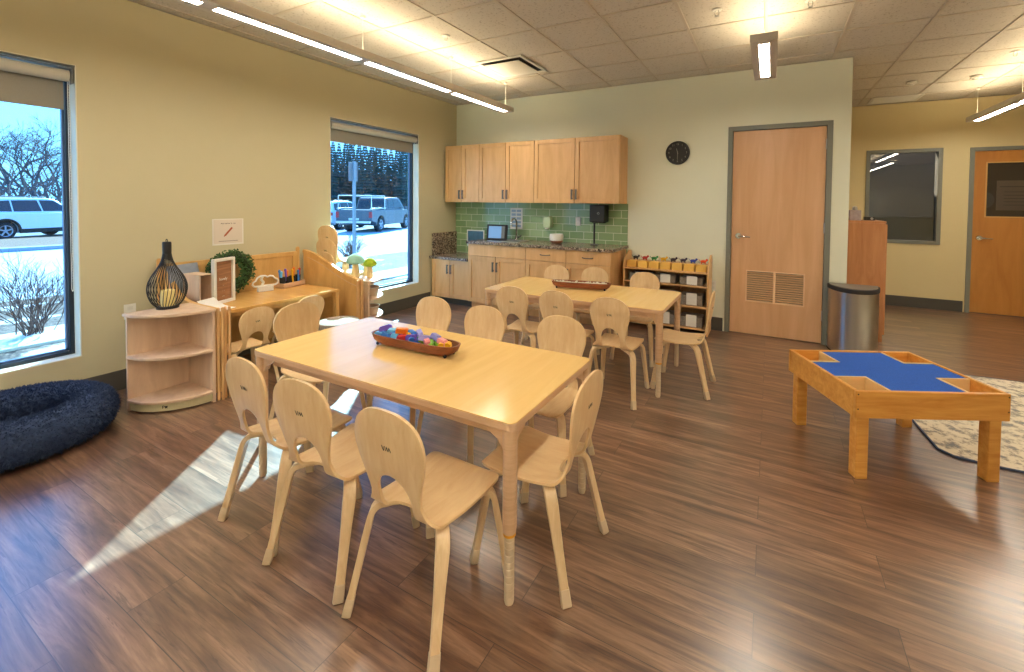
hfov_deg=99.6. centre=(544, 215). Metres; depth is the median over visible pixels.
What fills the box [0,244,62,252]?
kerb
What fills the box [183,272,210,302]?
box
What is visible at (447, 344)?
block
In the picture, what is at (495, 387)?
table
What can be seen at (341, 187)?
evergreen tree
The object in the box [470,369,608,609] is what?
chair
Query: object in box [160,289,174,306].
candle
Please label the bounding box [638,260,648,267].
bin
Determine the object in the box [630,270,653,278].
clear bin
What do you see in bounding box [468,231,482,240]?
photo
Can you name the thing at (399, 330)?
block
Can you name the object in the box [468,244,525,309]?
base cabinet
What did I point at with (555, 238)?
bowl
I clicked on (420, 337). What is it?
block
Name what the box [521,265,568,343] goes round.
chair
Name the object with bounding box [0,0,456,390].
wall
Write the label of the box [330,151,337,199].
evergreen tree
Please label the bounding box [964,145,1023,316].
door
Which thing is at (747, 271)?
vent
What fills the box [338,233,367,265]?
bare shrub
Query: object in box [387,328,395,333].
block
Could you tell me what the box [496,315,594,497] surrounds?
chair
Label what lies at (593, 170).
upper cabinet
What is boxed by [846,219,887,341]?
cabinet
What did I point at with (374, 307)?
wire basket
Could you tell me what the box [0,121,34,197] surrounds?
bare tree
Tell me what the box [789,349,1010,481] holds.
table
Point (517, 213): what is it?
sheet
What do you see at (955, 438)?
area rug
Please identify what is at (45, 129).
bare tree
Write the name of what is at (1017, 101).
pendant light
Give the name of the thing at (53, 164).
bare tree
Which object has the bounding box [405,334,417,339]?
block
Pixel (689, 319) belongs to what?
clear bin
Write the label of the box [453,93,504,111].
diffuser
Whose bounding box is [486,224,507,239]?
display
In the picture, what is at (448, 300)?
trim
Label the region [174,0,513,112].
pendant light
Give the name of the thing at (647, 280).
chair
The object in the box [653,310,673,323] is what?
clear bin
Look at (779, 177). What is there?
door
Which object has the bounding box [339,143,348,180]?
evergreen tree
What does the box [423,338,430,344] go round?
block
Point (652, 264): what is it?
bin
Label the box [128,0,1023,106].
ceiling
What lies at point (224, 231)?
notice sheet
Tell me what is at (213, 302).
paper
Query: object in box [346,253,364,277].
mushroom
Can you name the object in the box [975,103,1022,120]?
diffuser
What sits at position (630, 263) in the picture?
bin
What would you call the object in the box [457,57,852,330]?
wall
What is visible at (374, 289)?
wire basket
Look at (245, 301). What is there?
writing desk
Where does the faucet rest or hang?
on the countertop at (608, 248)
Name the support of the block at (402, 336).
in the wooden tray at (419, 347)
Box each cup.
[279,277,285,283]
[286,276,290,282]
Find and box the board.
[167,262,198,291]
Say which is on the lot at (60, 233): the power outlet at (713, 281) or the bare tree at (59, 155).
the bare tree at (59, 155)
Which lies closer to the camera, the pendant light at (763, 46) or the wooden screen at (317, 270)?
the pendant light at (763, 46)
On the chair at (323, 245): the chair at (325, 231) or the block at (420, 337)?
the chair at (325, 231)
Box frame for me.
[211,257,235,302]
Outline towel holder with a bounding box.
[590,223,597,244]
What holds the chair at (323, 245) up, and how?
on the chair at (328, 256)
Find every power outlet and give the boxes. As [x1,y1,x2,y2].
[124,303,135,319]
[575,217,579,225]
[712,280,715,289]
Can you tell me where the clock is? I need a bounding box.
[666,141,689,164]
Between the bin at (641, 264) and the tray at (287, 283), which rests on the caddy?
the tray at (287, 283)
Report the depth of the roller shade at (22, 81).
2.98 m
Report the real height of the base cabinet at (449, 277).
0.655 m
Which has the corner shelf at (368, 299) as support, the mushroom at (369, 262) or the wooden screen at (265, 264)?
the mushroom at (369, 262)
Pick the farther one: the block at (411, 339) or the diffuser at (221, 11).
the diffuser at (221, 11)
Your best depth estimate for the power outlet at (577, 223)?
5.90 m
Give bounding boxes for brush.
[0,165,61,203]
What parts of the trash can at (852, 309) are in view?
lid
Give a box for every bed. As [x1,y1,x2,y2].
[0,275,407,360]
[0,379,121,473]
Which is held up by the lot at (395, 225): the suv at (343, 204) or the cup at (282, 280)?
the suv at (343, 204)
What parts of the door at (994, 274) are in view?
handle, vision frame, vision glass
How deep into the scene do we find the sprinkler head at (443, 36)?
3.99 m
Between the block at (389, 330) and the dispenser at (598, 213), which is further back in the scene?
the dispenser at (598, 213)
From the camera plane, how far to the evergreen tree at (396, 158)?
53.95 m
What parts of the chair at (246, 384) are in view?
leg, leg, leg, leg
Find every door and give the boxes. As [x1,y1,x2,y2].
[724,120,833,344]
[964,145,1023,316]
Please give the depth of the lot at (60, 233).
19.36 m
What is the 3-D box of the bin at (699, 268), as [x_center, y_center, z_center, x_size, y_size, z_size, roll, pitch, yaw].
[1.803,0.605,4.947,0.116,0.075,0.100,1,2,28]
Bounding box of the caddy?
[274,274,304,287]
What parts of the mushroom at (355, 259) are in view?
stem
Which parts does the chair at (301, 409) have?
leg, leg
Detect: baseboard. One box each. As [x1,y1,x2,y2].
[82,292,429,390]
[711,317,722,330]
[885,294,962,311]
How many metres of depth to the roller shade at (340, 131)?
5.48 m
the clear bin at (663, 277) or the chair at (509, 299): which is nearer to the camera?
the chair at (509, 299)
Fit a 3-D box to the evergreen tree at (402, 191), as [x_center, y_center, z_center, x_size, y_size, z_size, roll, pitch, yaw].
[-14.174,-3.787,43.658,3.199,8.186,2.679,1,2,28]
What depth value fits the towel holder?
5.59 m
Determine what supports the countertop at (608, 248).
on the base cabinet at (488, 265)
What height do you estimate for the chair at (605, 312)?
0.800 m
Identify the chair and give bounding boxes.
[217,357,362,556]
[227,307,279,381]
[262,378,419,604]
[269,295,324,368]
[269,302,366,447]
[316,239,362,275]
[317,252,334,264]
[318,225,367,271]
[341,407,503,671]
[367,296,450,427]
[416,305,504,464]
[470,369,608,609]
[496,286,539,347]
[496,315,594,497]
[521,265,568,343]
[539,290,597,369]
[573,267,610,354]
[589,297,649,409]
[609,272,663,366]
[650,291,715,399]
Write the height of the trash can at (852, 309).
0.680 m
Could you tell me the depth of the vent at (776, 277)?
4.83 m
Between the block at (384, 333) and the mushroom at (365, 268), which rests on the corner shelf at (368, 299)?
the mushroom at (365, 268)
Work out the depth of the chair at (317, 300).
3.82 m
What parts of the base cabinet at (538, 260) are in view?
door, drawer, drawer, door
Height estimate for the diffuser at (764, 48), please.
0.009 m
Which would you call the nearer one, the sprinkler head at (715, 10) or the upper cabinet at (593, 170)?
the sprinkler head at (715, 10)
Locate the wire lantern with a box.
[146,239,187,309]
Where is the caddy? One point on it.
(284, 282)
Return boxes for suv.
[0,196,62,238]
[331,200,363,228]
[336,195,407,231]
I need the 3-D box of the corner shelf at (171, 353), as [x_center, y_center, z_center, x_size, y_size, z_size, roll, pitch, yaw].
[-2.661,1.022,3.074,0.391,0.690,0.391,1,2,28]
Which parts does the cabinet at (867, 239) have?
door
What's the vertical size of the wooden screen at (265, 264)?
1.003 m
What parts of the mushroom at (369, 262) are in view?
stem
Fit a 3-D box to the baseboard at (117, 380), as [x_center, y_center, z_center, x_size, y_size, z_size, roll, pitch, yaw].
[-3.695,1.293,2.590,0.012,0.155,8.600,1,2,28]
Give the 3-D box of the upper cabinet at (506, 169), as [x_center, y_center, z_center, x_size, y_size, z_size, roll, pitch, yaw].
[-0.479,-0.612,6.185,0.913,0.848,0.362,1,2,28]
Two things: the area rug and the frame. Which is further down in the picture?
the area rug
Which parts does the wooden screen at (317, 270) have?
molding, rail, hinge post, hinge post, hinge post, hinge post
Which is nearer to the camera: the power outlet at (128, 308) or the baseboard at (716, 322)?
the power outlet at (128, 308)
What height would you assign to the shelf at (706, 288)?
0.900 m
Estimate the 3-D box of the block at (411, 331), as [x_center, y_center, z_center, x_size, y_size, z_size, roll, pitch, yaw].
[-0.723,0.642,2.355,0.027,0.034,0.070,-1,2,-42]
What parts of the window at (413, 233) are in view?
frame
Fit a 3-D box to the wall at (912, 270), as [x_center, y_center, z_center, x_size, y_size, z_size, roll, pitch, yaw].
[6.364,-0.135,5.954,4.560,3.022,0.130,1,2,28]
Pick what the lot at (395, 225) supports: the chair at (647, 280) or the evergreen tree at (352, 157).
the evergreen tree at (352, 157)
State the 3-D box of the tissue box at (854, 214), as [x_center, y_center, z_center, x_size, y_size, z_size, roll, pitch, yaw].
[3.602,-0.033,5.010,0.110,0.165,0.110,1,2,28]
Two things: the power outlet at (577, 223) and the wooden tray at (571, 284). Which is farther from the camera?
the power outlet at (577, 223)
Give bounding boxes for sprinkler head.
[442,35,449,41]
[712,8,721,16]
[805,0,815,7]
[1010,50,1020,57]
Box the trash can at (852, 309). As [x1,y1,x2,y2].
[826,282,879,350]
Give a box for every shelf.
[122,303,215,411]
[359,273,382,317]
[623,250,711,336]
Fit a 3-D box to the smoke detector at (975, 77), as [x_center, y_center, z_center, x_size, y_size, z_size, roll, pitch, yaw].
[5.056,-1.612,5.047,0.110,0.045,0.110,1,2,28]
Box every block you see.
[379,324,392,331]
[381,331,390,337]
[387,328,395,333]
[390,333,398,338]
[395,327,408,333]
[396,334,407,340]
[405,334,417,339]
[408,329,416,334]
[408,337,419,342]
[416,329,423,335]
[418,335,431,340]
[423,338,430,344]
[430,333,440,341]
[436,337,447,346]
[437,341,451,346]
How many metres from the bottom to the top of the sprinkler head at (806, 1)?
0.050 m
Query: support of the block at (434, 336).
in the wooden tray at (419, 347)
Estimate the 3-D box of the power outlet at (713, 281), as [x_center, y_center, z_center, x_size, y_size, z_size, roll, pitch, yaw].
[1.996,0.826,5.123,0.072,0.116,0.008,1,2,28]
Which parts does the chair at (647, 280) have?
leg, leg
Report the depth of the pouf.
3.76 m
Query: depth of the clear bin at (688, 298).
4.95 m
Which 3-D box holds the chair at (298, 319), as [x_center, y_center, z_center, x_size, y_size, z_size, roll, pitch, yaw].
[-1.479,0.991,2.821,0.465,0.800,0.454,1,2,26]
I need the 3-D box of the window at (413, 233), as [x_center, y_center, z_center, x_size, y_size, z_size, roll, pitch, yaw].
[-2.196,-0.084,5.583,0.168,2.117,1.400,1,2,28]
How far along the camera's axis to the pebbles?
4.06 m
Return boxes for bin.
[627,260,637,266]
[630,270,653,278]
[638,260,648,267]
[649,261,659,268]
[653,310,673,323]
[655,272,678,282]
[660,262,671,269]
[672,263,682,270]
[680,274,704,285]
[680,312,703,327]
[681,291,704,305]
[684,264,694,271]
[696,264,707,272]
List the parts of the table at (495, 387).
leg, leg, leg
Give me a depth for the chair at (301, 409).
1.68 m
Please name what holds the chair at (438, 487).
on the floor
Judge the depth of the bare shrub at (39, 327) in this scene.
4.95 m
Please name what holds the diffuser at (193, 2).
attached to the pendant light at (232, 10)
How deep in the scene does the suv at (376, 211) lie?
24.49 m
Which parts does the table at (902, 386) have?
leg, leg, leg, leg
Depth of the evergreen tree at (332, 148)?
49.93 m
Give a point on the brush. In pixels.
(53, 184)
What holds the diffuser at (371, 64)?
attached to the pendant light at (232, 10)
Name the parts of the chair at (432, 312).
leg, leg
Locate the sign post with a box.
[348,161,356,253]
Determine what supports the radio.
on the cabinet at (867, 239)
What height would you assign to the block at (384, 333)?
0.046 m
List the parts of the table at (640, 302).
leg, leg, leg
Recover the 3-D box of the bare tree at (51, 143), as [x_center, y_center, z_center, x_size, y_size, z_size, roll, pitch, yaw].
[-37.394,-3.279,31.647,7.730,7.399,3.873,2,2,30]
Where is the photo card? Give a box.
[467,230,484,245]
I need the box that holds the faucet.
[511,218,520,239]
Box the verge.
[0,251,407,334]
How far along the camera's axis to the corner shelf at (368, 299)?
4.43 m
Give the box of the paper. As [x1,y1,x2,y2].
[196,297,233,310]
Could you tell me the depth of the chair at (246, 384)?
1.91 m
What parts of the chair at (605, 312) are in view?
leg, leg, leg, leg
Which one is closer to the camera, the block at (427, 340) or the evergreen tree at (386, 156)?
the block at (427, 340)
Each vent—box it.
[475,55,546,76]
[745,270,804,306]
[747,271,802,304]
[867,94,924,104]
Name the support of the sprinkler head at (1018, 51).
attached to the ceiling
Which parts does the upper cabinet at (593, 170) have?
door, door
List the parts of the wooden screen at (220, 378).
rail, panel, hinge post, hinge post, hinge post, hinge post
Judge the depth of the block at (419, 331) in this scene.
2.31 m
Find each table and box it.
[255,317,589,605]
[485,277,680,397]
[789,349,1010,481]
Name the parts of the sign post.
sign plate, post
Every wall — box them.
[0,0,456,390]
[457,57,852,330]
[849,94,1023,311]
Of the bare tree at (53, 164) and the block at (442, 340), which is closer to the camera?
the block at (442, 340)
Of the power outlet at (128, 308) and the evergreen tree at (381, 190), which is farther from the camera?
the evergreen tree at (381, 190)
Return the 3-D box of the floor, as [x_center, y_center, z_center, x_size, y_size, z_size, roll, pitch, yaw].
[1.944,1.469,2.920,9.700,0.100,14.415,1,2,28]
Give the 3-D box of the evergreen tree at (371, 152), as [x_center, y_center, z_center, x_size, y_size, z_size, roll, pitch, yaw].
[-21.213,-4.782,53.231,3.613,9.483,3.508,1,2,28]
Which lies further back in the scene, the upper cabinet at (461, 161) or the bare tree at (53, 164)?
the bare tree at (53, 164)
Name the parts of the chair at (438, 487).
leg, leg, leg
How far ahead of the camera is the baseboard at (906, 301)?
6.32 m
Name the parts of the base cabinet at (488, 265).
door, drawer, door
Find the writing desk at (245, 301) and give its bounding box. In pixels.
[220,284,338,391]
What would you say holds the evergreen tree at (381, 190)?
on the lot at (395, 225)
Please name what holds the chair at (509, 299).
on the floor
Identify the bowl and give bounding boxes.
[549,233,563,243]
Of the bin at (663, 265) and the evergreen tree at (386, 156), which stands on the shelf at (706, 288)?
the bin at (663, 265)
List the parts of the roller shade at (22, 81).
bead chain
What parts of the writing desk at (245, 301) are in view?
leg, leg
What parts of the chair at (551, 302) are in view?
leg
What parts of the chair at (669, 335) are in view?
leg, leg, leg, leg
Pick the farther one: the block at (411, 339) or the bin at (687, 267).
the bin at (687, 267)
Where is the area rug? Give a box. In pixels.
[912,374,1023,472]
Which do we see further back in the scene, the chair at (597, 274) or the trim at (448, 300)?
the trim at (448, 300)
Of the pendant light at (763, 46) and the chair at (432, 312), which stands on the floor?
the chair at (432, 312)
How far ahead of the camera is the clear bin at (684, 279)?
4.95 m
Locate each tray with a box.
[274,279,304,287]
[371,329,460,357]
[551,279,610,290]
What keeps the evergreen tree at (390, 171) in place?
on the lot at (395, 225)
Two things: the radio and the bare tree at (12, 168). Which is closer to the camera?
the radio
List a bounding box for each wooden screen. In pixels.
[156,246,299,354]
[163,265,230,400]
[303,249,363,319]
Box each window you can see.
[0,50,81,373]
[330,117,418,290]
[864,148,943,244]
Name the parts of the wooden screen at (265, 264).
post, panel, post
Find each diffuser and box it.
[185,0,202,4]
[214,8,359,59]
[365,62,448,91]
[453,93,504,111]
[759,43,769,76]
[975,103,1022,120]
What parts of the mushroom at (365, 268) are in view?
stem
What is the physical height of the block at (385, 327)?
0.048 m
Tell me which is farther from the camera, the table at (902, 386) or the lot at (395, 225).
the lot at (395, 225)
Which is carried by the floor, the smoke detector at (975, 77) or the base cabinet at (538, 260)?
the base cabinet at (538, 260)
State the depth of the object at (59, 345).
4.57 m
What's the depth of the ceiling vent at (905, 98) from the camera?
6.13 m
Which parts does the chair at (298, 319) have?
leg, leg, leg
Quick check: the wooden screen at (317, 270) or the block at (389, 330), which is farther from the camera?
the wooden screen at (317, 270)
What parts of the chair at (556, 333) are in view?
leg, leg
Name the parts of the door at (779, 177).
handle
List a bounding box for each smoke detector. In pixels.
[906,81,916,85]
[970,75,982,80]
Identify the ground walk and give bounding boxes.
[0,267,407,352]
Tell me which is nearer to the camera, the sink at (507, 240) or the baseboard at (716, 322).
the baseboard at (716, 322)
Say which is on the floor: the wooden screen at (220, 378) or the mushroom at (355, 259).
the wooden screen at (220, 378)
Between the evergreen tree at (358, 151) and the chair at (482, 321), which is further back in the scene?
the evergreen tree at (358, 151)
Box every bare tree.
[0,116,61,202]
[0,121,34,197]
[0,122,59,197]
[0,126,60,197]
[0,133,60,198]
[0,137,60,197]
[0,141,60,198]
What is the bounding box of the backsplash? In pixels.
[456,202,627,253]
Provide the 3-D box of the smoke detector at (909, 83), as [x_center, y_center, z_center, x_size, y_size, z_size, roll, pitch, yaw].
[4.515,-1.625,5.308,0.110,0.045,0.110,1,2,28]
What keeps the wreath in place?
on the writing desk at (245, 301)
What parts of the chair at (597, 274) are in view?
leg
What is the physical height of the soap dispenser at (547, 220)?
0.175 m
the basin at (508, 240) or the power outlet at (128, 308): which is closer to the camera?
the power outlet at (128, 308)
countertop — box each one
[429,231,467,261]
[466,239,628,252]
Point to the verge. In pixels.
(400, 259)
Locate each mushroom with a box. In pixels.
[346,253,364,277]
[360,259,367,275]
[363,258,376,277]
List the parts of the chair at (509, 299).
leg, leg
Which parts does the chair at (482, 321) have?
leg, leg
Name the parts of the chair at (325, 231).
leg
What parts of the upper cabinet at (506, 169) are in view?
door, door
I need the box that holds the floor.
[0,303,1023,671]
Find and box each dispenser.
[543,216,552,228]
[589,205,608,222]
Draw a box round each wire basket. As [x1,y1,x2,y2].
[370,285,379,295]
[370,303,379,314]
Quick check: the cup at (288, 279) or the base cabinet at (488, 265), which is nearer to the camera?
the cup at (288, 279)
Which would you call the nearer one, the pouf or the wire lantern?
the wire lantern
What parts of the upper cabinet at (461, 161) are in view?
door, door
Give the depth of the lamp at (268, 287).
4.07 m
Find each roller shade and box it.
[0,54,73,291]
[330,119,417,227]
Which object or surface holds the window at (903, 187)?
in the wall at (912, 270)
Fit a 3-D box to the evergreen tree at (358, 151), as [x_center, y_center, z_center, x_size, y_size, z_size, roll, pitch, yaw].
[-22.093,-4.486,51.393,4.044,8.979,3.762,1,2,28]
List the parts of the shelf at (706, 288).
panel, panel, panel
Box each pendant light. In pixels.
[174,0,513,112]
[750,10,777,79]
[966,62,1023,121]
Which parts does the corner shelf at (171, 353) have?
panel, shelf, shelf, panel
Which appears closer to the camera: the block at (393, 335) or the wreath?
the block at (393, 335)
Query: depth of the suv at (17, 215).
17.73 m
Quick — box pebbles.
[554,279,606,283]
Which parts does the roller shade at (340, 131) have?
bead chain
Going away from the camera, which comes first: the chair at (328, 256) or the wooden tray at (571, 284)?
the wooden tray at (571, 284)
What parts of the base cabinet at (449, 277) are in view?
door, door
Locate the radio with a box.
[863,217,874,220]
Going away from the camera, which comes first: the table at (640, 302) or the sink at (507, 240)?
the table at (640, 302)
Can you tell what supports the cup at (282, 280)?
on the caddy
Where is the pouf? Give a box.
[318,316,358,330]
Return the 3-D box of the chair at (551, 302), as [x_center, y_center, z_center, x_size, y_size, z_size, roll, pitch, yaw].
[0.189,0.986,3.599,0.427,0.800,0.465,2,2,30]
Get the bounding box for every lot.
[13,231,62,237]
[331,223,407,231]
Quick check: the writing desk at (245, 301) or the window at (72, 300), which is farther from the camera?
the writing desk at (245, 301)
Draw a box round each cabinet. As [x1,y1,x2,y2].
[432,259,467,300]
[445,144,488,202]
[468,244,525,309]
[479,140,534,202]
[525,247,625,324]
[534,135,627,203]
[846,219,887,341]
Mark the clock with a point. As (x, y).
(677, 152)
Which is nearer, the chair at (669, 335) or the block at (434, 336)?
the block at (434, 336)
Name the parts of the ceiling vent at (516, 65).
plate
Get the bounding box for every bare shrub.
[0,249,63,335]
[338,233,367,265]
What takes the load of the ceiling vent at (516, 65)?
in the ceiling
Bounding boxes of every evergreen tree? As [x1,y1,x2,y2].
[330,141,338,174]
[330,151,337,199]
[331,143,351,200]
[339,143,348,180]
[343,144,361,204]
[356,145,368,186]
[356,146,376,206]
[366,147,374,178]
[366,148,390,196]
[381,149,395,193]
[384,150,399,197]
[392,152,407,209]
[393,151,403,204]
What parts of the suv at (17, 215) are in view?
arch trim, roof rail, sill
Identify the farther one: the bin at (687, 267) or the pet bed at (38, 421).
the bin at (687, 267)
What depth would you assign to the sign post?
9.10 m
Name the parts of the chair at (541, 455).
leg, leg, leg, leg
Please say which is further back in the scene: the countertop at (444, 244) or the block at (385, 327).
the countertop at (444, 244)
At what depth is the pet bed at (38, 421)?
2.58 m
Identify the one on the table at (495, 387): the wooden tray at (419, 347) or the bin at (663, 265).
the wooden tray at (419, 347)
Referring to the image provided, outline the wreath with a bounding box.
[205,248,256,292]
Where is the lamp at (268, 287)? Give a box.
[251,275,278,291]
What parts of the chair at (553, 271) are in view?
leg, leg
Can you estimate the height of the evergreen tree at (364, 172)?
7.684 m
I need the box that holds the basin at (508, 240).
[490,239,526,241]
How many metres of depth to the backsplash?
6.13 m
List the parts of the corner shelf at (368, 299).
panel, shelf, shelf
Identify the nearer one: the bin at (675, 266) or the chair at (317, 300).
the chair at (317, 300)
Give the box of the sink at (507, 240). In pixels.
[487,239,529,242]
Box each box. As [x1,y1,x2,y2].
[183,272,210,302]
[848,206,860,219]
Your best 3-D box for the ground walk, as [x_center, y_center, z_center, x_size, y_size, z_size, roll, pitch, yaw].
[-4.038,1.309,8.305,0.800,0.030,80.000,1,2,28]
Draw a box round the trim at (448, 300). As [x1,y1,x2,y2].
[435,296,471,306]
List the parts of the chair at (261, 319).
leg, leg, leg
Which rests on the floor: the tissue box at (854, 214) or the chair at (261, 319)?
the chair at (261, 319)
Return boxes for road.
[0,228,407,301]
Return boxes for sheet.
[212,218,243,245]
[510,208,522,228]
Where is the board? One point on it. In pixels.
(190, 267)

